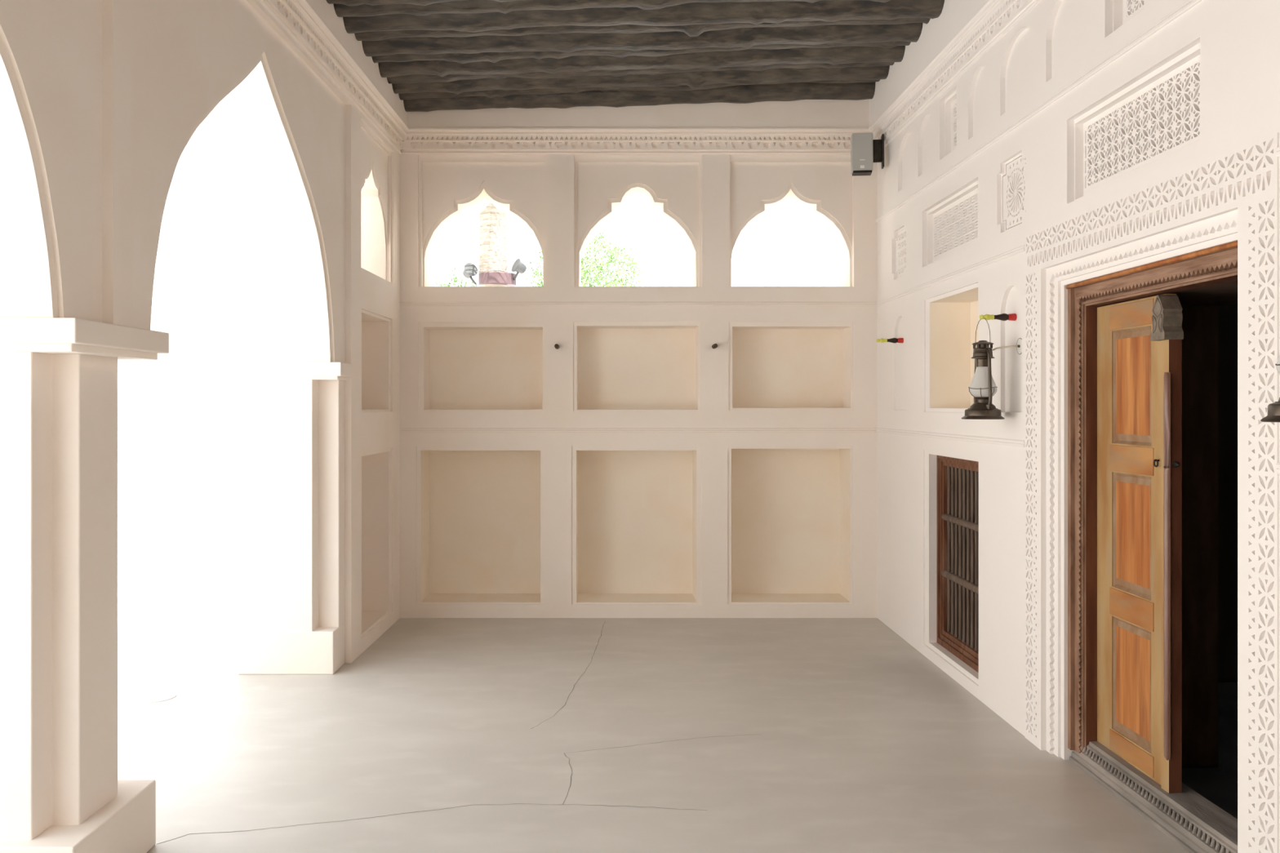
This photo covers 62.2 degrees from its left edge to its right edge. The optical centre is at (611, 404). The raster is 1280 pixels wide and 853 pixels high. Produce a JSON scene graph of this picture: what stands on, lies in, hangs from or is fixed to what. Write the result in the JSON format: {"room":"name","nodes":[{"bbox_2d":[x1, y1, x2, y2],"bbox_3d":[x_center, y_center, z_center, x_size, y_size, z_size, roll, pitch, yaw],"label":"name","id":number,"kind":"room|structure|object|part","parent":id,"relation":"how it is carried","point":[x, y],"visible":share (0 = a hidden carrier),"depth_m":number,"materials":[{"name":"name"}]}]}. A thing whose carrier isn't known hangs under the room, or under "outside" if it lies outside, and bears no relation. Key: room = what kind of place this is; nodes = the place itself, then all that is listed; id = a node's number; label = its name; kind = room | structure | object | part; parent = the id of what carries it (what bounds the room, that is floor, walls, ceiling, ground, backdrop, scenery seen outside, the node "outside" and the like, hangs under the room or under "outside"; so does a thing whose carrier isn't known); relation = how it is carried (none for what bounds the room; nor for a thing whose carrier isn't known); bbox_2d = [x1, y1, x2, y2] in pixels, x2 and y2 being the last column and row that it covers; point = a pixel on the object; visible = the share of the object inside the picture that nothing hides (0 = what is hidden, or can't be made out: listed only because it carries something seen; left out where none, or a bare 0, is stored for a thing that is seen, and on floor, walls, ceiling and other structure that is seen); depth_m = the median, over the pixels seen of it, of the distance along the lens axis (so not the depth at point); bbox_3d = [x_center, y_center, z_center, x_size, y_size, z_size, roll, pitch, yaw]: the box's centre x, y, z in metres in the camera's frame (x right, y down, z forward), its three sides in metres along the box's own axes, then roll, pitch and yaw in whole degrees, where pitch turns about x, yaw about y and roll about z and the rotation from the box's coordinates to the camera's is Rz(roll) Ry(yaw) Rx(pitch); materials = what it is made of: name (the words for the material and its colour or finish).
{"room":"traditional dwelling","nodes":[
{"label":"traditional dwelling","id":0,"kind":"room"},
{"bbox_2d":[0,0,408,663],"bbox_3d":[-1.874,-0.492,2.532,0.722,4.264,11.992,0,0,0],"label":"wall","id":1,"kind":"structure","parent":0,"point":[101,101],"depth_m":5.39,"materials":[{"name":"beige paint"}]},
{"bbox_2d":[257,0,408,154],"bbox_3d":[-1.653,-1.974,2.276,0.090,0.184,11.442,0,0,1],"label":"trim","id":2,"kind":"structure","parent":1,"relation":"attached to","point":[298,18],"depth_m":6.15,"materials":[{"name":"beige paint"}]},
{"bbox_2d":[400,98,877,617],"bbox_3d":[0.267,-0.492,8.223,5.125,4.264,0.611,0,0,0],"label":"wall","id":3,"kind":"structure","parent":0,"point":[493,525],"depth_m":8.04,"materials":[{"name":"beige paint"}]},
{"bbox_2d":[400,127,873,154],"bbox_3d":[0.207,-1.974,7.954,3.579,0.184,0.090,0,0,0],"label":"trim","id":4,"kind":"structure","parent":3,"relation":"attached to","point":[417,140],"depth_m":7.95,"materials":[{"name":"beige paint"}]},
{"bbox_2d":[400,428,877,432],"bbox_3d":[0.205,0.197,7.992,3.600,0.033,0.014,0,0,0],"label":"trim","id":5,"kind":"structure","parent":3,"relation":"attached to","point":[402,430],"depth_m":7.99,"materials":[{"name":"beige paint"}]},
{"bbox_2d":[400,302,877,306],"bbox_3d":[0.205,-0.756,7.992,3.600,0.029,0.014,0,0,0],"label":"trim","id":6,"kind":"structure","parent":3,"relation":"attached to","point":[402,304],"depth_m":7.99,"materials":[{"name":"beige paint"}]},
{"bbox_2d":[711,343,717,348],"bbox_3d":[0.775,-0.435,7.933,0.035,0.035,0.125,0,0,0],"label":"peg","id":7,"kind":"object","parent":3,"relation":"attached to","point":[714,345],"visible":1,"depth_m":7.88,"materials":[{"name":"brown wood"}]},
{"bbox_2d":[117,617,1237,852],"bbox_3d":[1.248,1.636,2.277,6.933,0.050,11.484,0,0,0],"label":"floor","id":8,"kind":"structure","parent":0,"point":[443,735],"depth_m":4.87,"materials":[{"name":"grey concrete"}]},
{"bbox_2d":[0,317,168,852],"bbox_3d":[-1.945,0.672,3.614,0.594,1.878,0.696,0,0,0],"label":"pillar","id":9,"kind":"structure","parent":8,"relation":"on","point":[61,791],"depth_m":3.46,"materials":[{"name":"beige paint"}]},
{"bbox_3d":[-1.958,-0.178,3.614,0.562,0.029,0.630,0,0,0],"label":"impost moulding","id":10,"kind":"part","parent":9,"relation":"part of","materials":[{"name":"beige paint"}]},
{"bbox_2d":[234,362,352,674],"bbox_3d":[-1.924,0.681,6.454,0.638,1.861,0.300,0,0,0],"label":"pillar","id":11,"kind":"structure","parent":8,"relation":"on","point":[295,411],"depth_m":6.33,"materials":[{"name":"beige paint"}]},
{"bbox_3d":[-1.936,-0.160,6.454,0.605,0.025,0.234,0,0,0],"label":"impost moulding","id":12,"kind":"part","parent":11,"relation":"part of","materials":[{"name":"beige paint"}]},
{"bbox_2d":[960,317,1004,419],"bbox_3d":[1.863,-0.180,5.321,0.207,0.510,0.207,0,0,-9],"label":"lantern","id":13,"kind":"object","parent":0,"point":[983,387],"visible":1,"depth_m":5.28,"materials":[{"name":"brown metal"}]},
{"bbox_3d":[1.863,-0.113,5.321,0.134,0.158,0.134,0,0,-9],"label":"glass globe","id":14,"kind":"part","parent":13,"relation":"part of","materials":[{"name":"white glass"}]},
{"bbox_3d":[1.863,0.048,5.321,0.207,0.054,0.207,0,0,-9],"label":"fuel tank","id":15,"kind":"part","parent":13,"relation":"part of","materials":[{"name":"brown metal"}]},
{"bbox_3d":[1.863,-0.006,5.321,0.127,0.060,0.127,0,0,-9],"label":"burner","id":16,"kind":"part","parent":13,"relation":"part of","materials":[{"name":"brown metal"}]},
{"bbox_3d":[1.863,-0.364,5.321,0.003,0.141,0.098,0,0,-27],"label":"bail handle","id":17,"kind":"part","parent":13,"relation":"part of","materials":[{"name":"brown metal"}]},
{"bbox_2d":[869,0,1279,852],"bbox_3d":[2.304,-0.492,2.276,0.754,4.264,11.480,0,0,0],"label":"wall","id":18,"kind":"structure","parent":0,"point":[924,380],"depth_m":5.38,"materials":[{"name":"paint"}]},
{"bbox_2d":[850,132,884,175],"bbox_3d":[1.853,-1.805,7.665,0.230,0.295,0.123,0,0,7],"label":"loudspeaker","id":19,"kind":"object","parent":18,"relation":"attached to","point":[865,151],"visible":1,"depth_m":7.62,"materials":[{"name":"black plastic"}]},
{"bbox_2d":[853,133,871,168],"bbox_3d":[1.805,-1.818,7.621,0.133,0.262,0.007,0,-3,7],"label":"grille","id":20,"kind":"object","parent":19,"relation":"attached to","point":[862,142],"depth_m":7.62,"materials":[{"name":"grey metal"}]},
{"bbox_3d":[1.962,-1.827,7.668,0.014,0.238,0.062,0,-3,7],"label":"bracket plate","id":21,"kind":"part","parent":19,"relation":"part of","materials":[{"name":"metal"}]},
{"bbox_2d":[875,337,903,342],"bbox_3d":[1.934,-0.443,7.371,0.187,0.038,0.038,0,0,0],"label":"peg","id":22,"kind":"object","parent":18,"relation":"attached to","point":[892,340],"visible":1,"depth_m":7.36,"materials":[{"name":"red paint"}]},
{"bbox_2d":[895,229,906,277],"bbox_3d":[2.034,-1.054,7.394,0.014,0.316,0.328,0,0,0],"label":"screen","id":23,"kind":"object","parent":18,"relation":"attached to","point":[900,244],"visible":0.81,"depth_m":7.43,"materials":[{"name":"white paint"}]},
{"bbox_2d":[875,427,1024,447],"bbox_3d":[2.002,0.193,6.563,0.014,0.033,2.865,0,0,0],"label":"trim","id":24,"kind":"structure","parent":18,"relation":"attached to","point":[1020,443],"depth_m":6.10,"materials":[{"name":"paint"}]},
{"bbox_2d":[875,244,1024,305],"bbox_3d":[2.002,-0.756,6.563,0.014,0.029,2.865,0,0,0],"label":"trim","id":25,"kind":"structure","parent":18,"relation":"attached to","point":[1020,249],"depth_m":6.11,"materials":[{"name":"paint"}]},
{"bbox_2d":[951,100,956,151],"bbox_3d":[2.098,-1.679,6.318,0.057,0.283,0.258,0,0,0],"label":"screen","id":26,"kind":"object","parent":18,"relation":"attached to","point":[954,104],"visible":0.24,"depth_m":6.41,"materials":[{"name":"white paint"}]},
{"bbox_2d":[868,0,1040,147],"bbox_3d":[1.964,-1.974,2.276,0.090,0.184,11.439,0,0,0],"label":"trim","id":27,"kind":"structure","parent":18,"relation":"attached to","point":[994,19],"depth_m":6.12,"materials":[{"name":"paint"}]},
{"bbox_2d":[933,190,977,258],"bbox_3d":[2.098,-1.070,6.318,0.057,0.279,0.983,0,0,0],"label":"screen","id":28,"kind":"object","parent":18,"relation":"attached to","point":[956,226],"visible":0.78,"depth_m":6.36,"materials":[{"name":"white paint"}]},
{"bbox_2d":[936,455,978,672],"bbox_3d":[2.126,0.914,6.272,0.119,1.196,0.927,0,0,0],"label":"window","id":29,"kind":"structure","parent":18,"relation":"in","point":[957,479],"depth_m":6.45,"materials":[{"name":"brown wood"}]},
{"bbox_3d":[2.111,1.062,6.280,0.059,0.041,0.813,0,0,0],"label":"rail","id":30,"kind":"part","parent":29,"relation":"part of","materials":[{"name":"brown wood"}]},
{"bbox_3d":[2.111,0.707,6.280,0.059,0.037,0.813,0,0,0],"label":"rail","id":31,"kind":"part","parent":29,"relation":"part of","materials":[{"name":"brown wood"}]},
{"bbox_2d":[965,481,970,632],"bbox_3d":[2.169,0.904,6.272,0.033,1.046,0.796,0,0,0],"label":"bar","id":32,"kind":"object","parent":29,"relation":"attached to","point":[970,482],"depth_m":6.39,"materials":[{"name":"brown wood"}]},
{"bbox_2d":[978,313,1017,320],"bbox_3d":[1.936,-0.437,5.321,0.182,0.038,0.038,0,0,0],"label":"peg","id":33,"kind":"object","parent":18,"relation":"attached to","point":[1003,317],"visible":1,"depth_m":5.31,"materials":[{"name":"red paint"}]},
{"bbox_2d":[992,337,1022,354],"bbox_3d":[1.984,-0.287,5.282,0.152,0.082,0.067,0,0,36],"label":"cable plate","id":34,"kind":"object","parent":18,"relation":"attached to","point":[1019,345],"visible":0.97,"depth_m":5.26,"materials":[{"name":"white plastic"}]},
{"bbox_2d":[1002,155,1026,229],"bbox_3d":[2.034,-1.062,5.321,0.014,0.328,0.344,0,0,0],"label":"screen","id":35,"kind":"object","parent":18,"relation":"attached to","point":[1014,183],"visible":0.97,"depth_m":5.34,"materials":[{"name":"white paint"}]},
{"bbox_2d":[875,0,1202,222],"bbox_3d":[2.000,-1.384,2.276,0.017,0.029,11.439,0,0,0],"label":"trim","id":36,"kind":"structure","parent":18,"relation":"attached to","point":[1188,4],"depth_m":4.67,"materials":[{"name":"paint"}]},
{"bbox_2d":[1124,0,1143,22],"bbox_3d":[2.111,-1.679,4.152,0.082,0.283,0.258,0,0,0],"label":"screen","id":37,"kind":"object","parent":18,"relation":"attached to","point":[1131,7],"visible":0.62,"depth_m":4.22,"materials":[{"name":"white paint"}]},
{"bbox_2d":[1084,57,1199,191],"bbox_3d":[2.111,-1.074,4.140,0.082,0.287,0.997,0,0,0],"label":"screen","id":38,"kind":"object","parent":18,"relation":"attached to","point":[1162,119],"visible":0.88,"depth_m":4.12,"materials":[{"name":"white paint"}]},
{"bbox_2d":[1066,240,1237,852],"bbox_3d":[2.373,0.536,4.137,0.633,2.151,1.340,0,0,0],"label":"door","id":39,"kind":"structure","parent":18,"relation":"in","point":[1143,340],"depth_m":4.50,"materials":[{"name":"brown wood"}]},
{"bbox_3d":[2.151,1.442,4.393,0.005,0.084,0.369,0,0,0],"label":"rail","id":40,"kind":"part","parent":39,"relation":"part of","materials":[{"name":"brown wood"}]},
{"bbox_3d":[2.151,0.847,4.393,0.005,0.115,0.369,0,0,0],"label":"rail","id":41,"kind":"part","parent":39,"relation":"part of","materials":[{"name":"brown wood"}]},
{"bbox_3d":[2.151,0.230,4.393,0.005,0.111,0.369,0,0,0],"label":"rail","id":42,"kind":"part","parent":39,"relation":"part of","materials":[{"name":"brown wood"}]},
{"bbox_3d":[2.151,-0.370,4.393,0.005,0.100,0.369,0,0,0],"label":"rail","id":43,"kind":"part","parent":39,"relation":"part of","materials":[{"name":"brown wood"}]},
{"bbox_3d":[2.162,1.152,4.395,0.010,0.484,0.332,0,0,0],"label":"panel","id":44,"kind":"part","parent":39,"relation":"part of","materials":[{"name":"orange wood"}]},
{"bbox_3d":[2.162,0.537,4.395,0.010,0.492,0.332,0,0,0],"label":"panel","id":45,"kind":"part","parent":39,"relation":"part of","materials":[{"name":"orange wood"}]},
{"bbox_3d":[2.162,-0.073,4.395,0.010,0.481,0.332,0,0,0],"label":"panel","id":46,"kind":"part","parent":39,"relation":"part of","materials":[{"name":"orange wood"}]},
{"bbox_3d":[2.165,0.613,4.101,0.049,1.767,0.058,0,0,0],"label":"meeting post","id":47,"kind":"part","parent":39,"relation":"part of","materials":[{"name":"brown wood"}]},
{"bbox_2d":[1024,132,1279,852],"bbox_3d":[2.008,0.398,4.158,0.016,2.427,1.944,0,0,0],"label":"door surround","id":48,"kind":"object","parent":18,"relation":"attached to","point":[1246,178],"visible":0.99,"depth_m":3.35,"materials":[{"name":"paint"}]},
{"bbox_2d":[1275,462,1279,474],"bbox_3d":[2.002,0.193,-0.129,0.014,0.033,6.630,0,0,0],"label":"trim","id":49,"kind":"structure","parent":18,"relation":"attached to","point":[1277,464],"depth_m":3.18,"materials":[{"name":"paint"}]},
{"bbox_2d":[1275,146,1279,156],"bbox_3d":[2.002,-0.756,-0.129,0.014,0.029,6.630,0,0,0],"label":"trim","id":50,"kind":"structure","parent":18,"relation":"attached to","point":[1277,149],"depth_m":3.18,"materials":[{"name":"paint"}]},
{"bbox_3d":[1.910,-0.463,2.798,0.191,0.038,0.038,0,0,0],"label":"peg","id":51,"kind":"object","parent":18,"relation":"attached to","visible":0},
{"bbox_2d":[1260,355,1279,422],"bbox_3d":[1.833,-0.208,2.798,0.207,0.510,0.207,0,0,-40],"label":"lantern","id":52,"kind":"object","parent":51,"relation":"hanging from","point":[1273,409],"visible":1,"depth_m":2.80,"materials":[{"name":"brown metal"}]},
{"bbox_3d":[1.833,0.020,2.798,0.207,0.054,0.207,0,0,-40],"label":"fuel tank","id":53,"kind":"part","parent":52,"relation":"part of","materials":[{"name":"brown metal"}]},
{"bbox_3d":[1.833,-0.140,2.798,0.134,0.158,0.134,0,0,-40],"label":"glass globe","id":54,"kind":"part","parent":52,"relation":"part of","materials":[{"name":"white glass"}]},
{"bbox_2d":[1217,302,1237,682],"bbox_3d":[3.698,-0.424,3.895,2.034,4.071,4.510,0,0,0],"label":"wall","id":55,"kind":"structure","parent":0,"point":[1228,313],"depth_m":6.15,"materials":[{"name":"black"}]},
{"bbox_3d":[1.087,-2.628,2.337,7.257,0.484,12.874,0,0,0],"label":"ceiling","id":56,"kind":"structure","parent":0,"visible":0},
{"bbox_2d":[326,0,519,5],"bbox_3d":[0.187,-2.356,5.814,3.504,0.341,0.266,0,0,0],"label":"log","id":57,"kind":"object","parent":56,"relation":"attached to","point":[348,2],"visible":1,"depth_m":5.80,"materials":[{"name":"brown wood"}]},
{"bbox_2d":[333,0,890,17],"bbox_3d":[0.189,-2.352,6.021,3.500,0.314,0.243,0,0,0],"label":"log","id":58,"kind":"object","parent":56,"relation":"attached to","point":[464,6],"visible":0.96,"depth_m":5.98,"materials":[{"name":"brown wood"}]},
{"bbox_2d":[403,81,875,111],"bbox_3d":[0.205,-2.303,7.821,3.468,0.282,0.212,0,0,0],"label":"log","id":59,"kind":"object","parent":56,"relation":"attached to","point":[740,94],"visible":0.54,"depth_m":7.75,"materials":[{"name":"brown wood"}]},
{"bbox_2d":[398,79,879,99],"bbox_3d":[0.204,-2.339,7.636,3.471,0.287,0.215,0,0,0],"label":"log","id":60,"kind":"object","parent":56,"relation":"attached to","point":[491,93],"visible":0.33,"depth_m":7.61,"materials":[{"name":"brown wood"}]},
{"bbox_2d":[391,65,889,93],"bbox_3d":[0.202,-2.335,7.435,3.474,0.305,0.260,0,0,0],"label":"log","id":61,"kind":"object","parent":56,"relation":"attached to","point":[692,79],"visible":0.53,"depth_m":7.38,"materials":[{"name":"brown wood"}]},
{"bbox_2d":[386,62,894,83],"bbox_3d":[0.201,-2.337,7.260,3.478,0.276,0.204,0,0,0],"label":"log","id":62,"kind":"object","parent":56,"relation":"attached to","point":[411,78],"visible":0.3,"depth_m":7.23,"materials":[{"name":"brown wood"}]},
{"bbox_2d":[371,40,911,63],"bbox_3d":[0.197,-2.349,6.853,3.485,0.294,0.226,0,0,0],"label":"log","id":63,"kind":"object","parent":56,"relation":"attached to","point":[462,58],"visible":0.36,"depth_m":6.83,"materials":[{"name":"brown wood"}]},
{"bbox_2d":[377,45,905,77],"bbox_3d":[0.199,-2.343,7.058,3.481,0.331,0.253,0,0,0],"label":"log","id":64,"kind":"object","parent":56,"relation":"attached to","point":[839,55],"visible":0.45,"depth_m":6.99,"materials":[{"name":"brown wood"}]},
{"bbox_2d":[354,17,929,40],"bbox_3d":[0.193,-2.359,6.448,3.493,0.307,0.253,0,0,0],"label":"log","id":65,"kind":"object","parent":56,"relation":"attached to","point":[691,30],"visible":0.27,"depth_m":6.41,"materials":[{"name":"brown wood"}]},
{"bbox_2d":[361,22,923,56],"bbox_3d":[0.195,-2.351,6.651,3.489,0.336,0.266,0,0,0],"label":"log","id":66,"kind":"object","parent":56,"relation":"attached to","point":[745,37],"visible":0.47,"depth_m":6.58,"materials":[{"name":"brown wood"}]},
{"bbox_2d":[342,0,944,33],"bbox_3d":[0.191,-2.349,6.226,3.497,0.349,0.265,0,0,0],"label":"log","id":67,"kind":"object","parent":56,"relation":"attached to","point":[828,11],"visible":0.77,"depth_m":6.15,"materials":[{"name":"brown wood"}]},
{"label":"outside","id":68,"kind":"structure","parent":0,"visible":0},
{"bbox_2d":[117,467,246,762],"bbox_3d":[-6.150,1.624,16.400,61.500,0.001,82.000,0,0,0],"label":"ground","id":69,"kind":"structure","parent":68,"point":[182,539],"depth_m":9.16,"materials":[{"name":"white"}]},
{"bbox_2d":[132,690,176,702],"bbox_3d":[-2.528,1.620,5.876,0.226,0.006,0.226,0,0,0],"label":"manhole cover","id":70,"kind":"object","parent":69,"relation":"on","point":[153,696],"visible":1,"depth_m":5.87,"materials":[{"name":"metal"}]},
{"bbox_3d":[-2.528,1.621,5.876,0.189,0.004,0.189,0,0,0],"label":"lid","id":71,"kind":"part","parent":70,"relation":"part of","materials":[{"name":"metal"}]},
{"bbox_2d":[117,191,222,485],"bbox_3d":[-11.634,-1.546,8.102,3.792,6.339,37.523,0,0,0],"label":"building","id":72,"kind":"structure","parent":69,"relation":"on","point":[170,406],"depth_m":24.17,"materials":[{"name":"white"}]},
{"bbox_2d":[434,266,476,286],"bbox_3d":[-1.905,-1.392,13.606,0.847,0.664,0.845,0,0,34],"label":"shrub","id":73,"kind":"object","parent":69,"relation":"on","point":[455,279],"visible":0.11,"depth_m":13.44,"materials":[{"name":"green plant"}]},
{"bbox_2d":[444,200,616,286],"bbox_3d":[-1.302,-0.851,11.992,2.825,4.949,2.868,0,0,-16],"label":"palm tree","id":74,"kind":"object","parent":69,"relation":"on","point":[492,248],"visible":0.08,"depth_m":11.86,"materials":[{"name":"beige plant"}]},
{"bbox_2d":[478,271,515,286],"bbox_3d":[-1.285,-1.405,11.992,0.426,0.131,0.426,0,0,0],"label":"clamp","id":75,"kind":"object","parent":74,"relation":"attached to","point":[488,277],"visible":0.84,"depth_m":11.81,"materials":[{"name":"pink metal"}]},
{"bbox_2d":[462,262,477,284],"bbox_3d":[-1.572,-1.458,11.860,0.158,0.240,0.166,0,0,-17],"label":"floodlight","id":76,"kind":"object","parent":75,"relation":"attached to","point":[470,269],"visible":1,"depth_m":11.83,"materials":[{"name":"grey metal"}]},
{"bbox_2d":[511,258,526,280],"bbox_3d":[-1.037,-1.507,11.870,0.158,0.240,0.166,0,0,42],"label":"floodlight","id":77,"kind":"object","parent":75,"relation":"attached to","point":[519,267],"visible":1,"depth_m":11.83,"materials":[{"name":"grey metal"}]},
{"bbox_2d":[525,229,646,286],"bbox_3d":[-0.369,-0.437,14.784,1.700,4.123,1.697,0,0,10],"label":"tree","id":78,"kind":"object","parent":69,"relation":"on","point":[584,282],"visible":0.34,"depth_m":14.67,"materials":[{"name":"green plant"}]}
]}

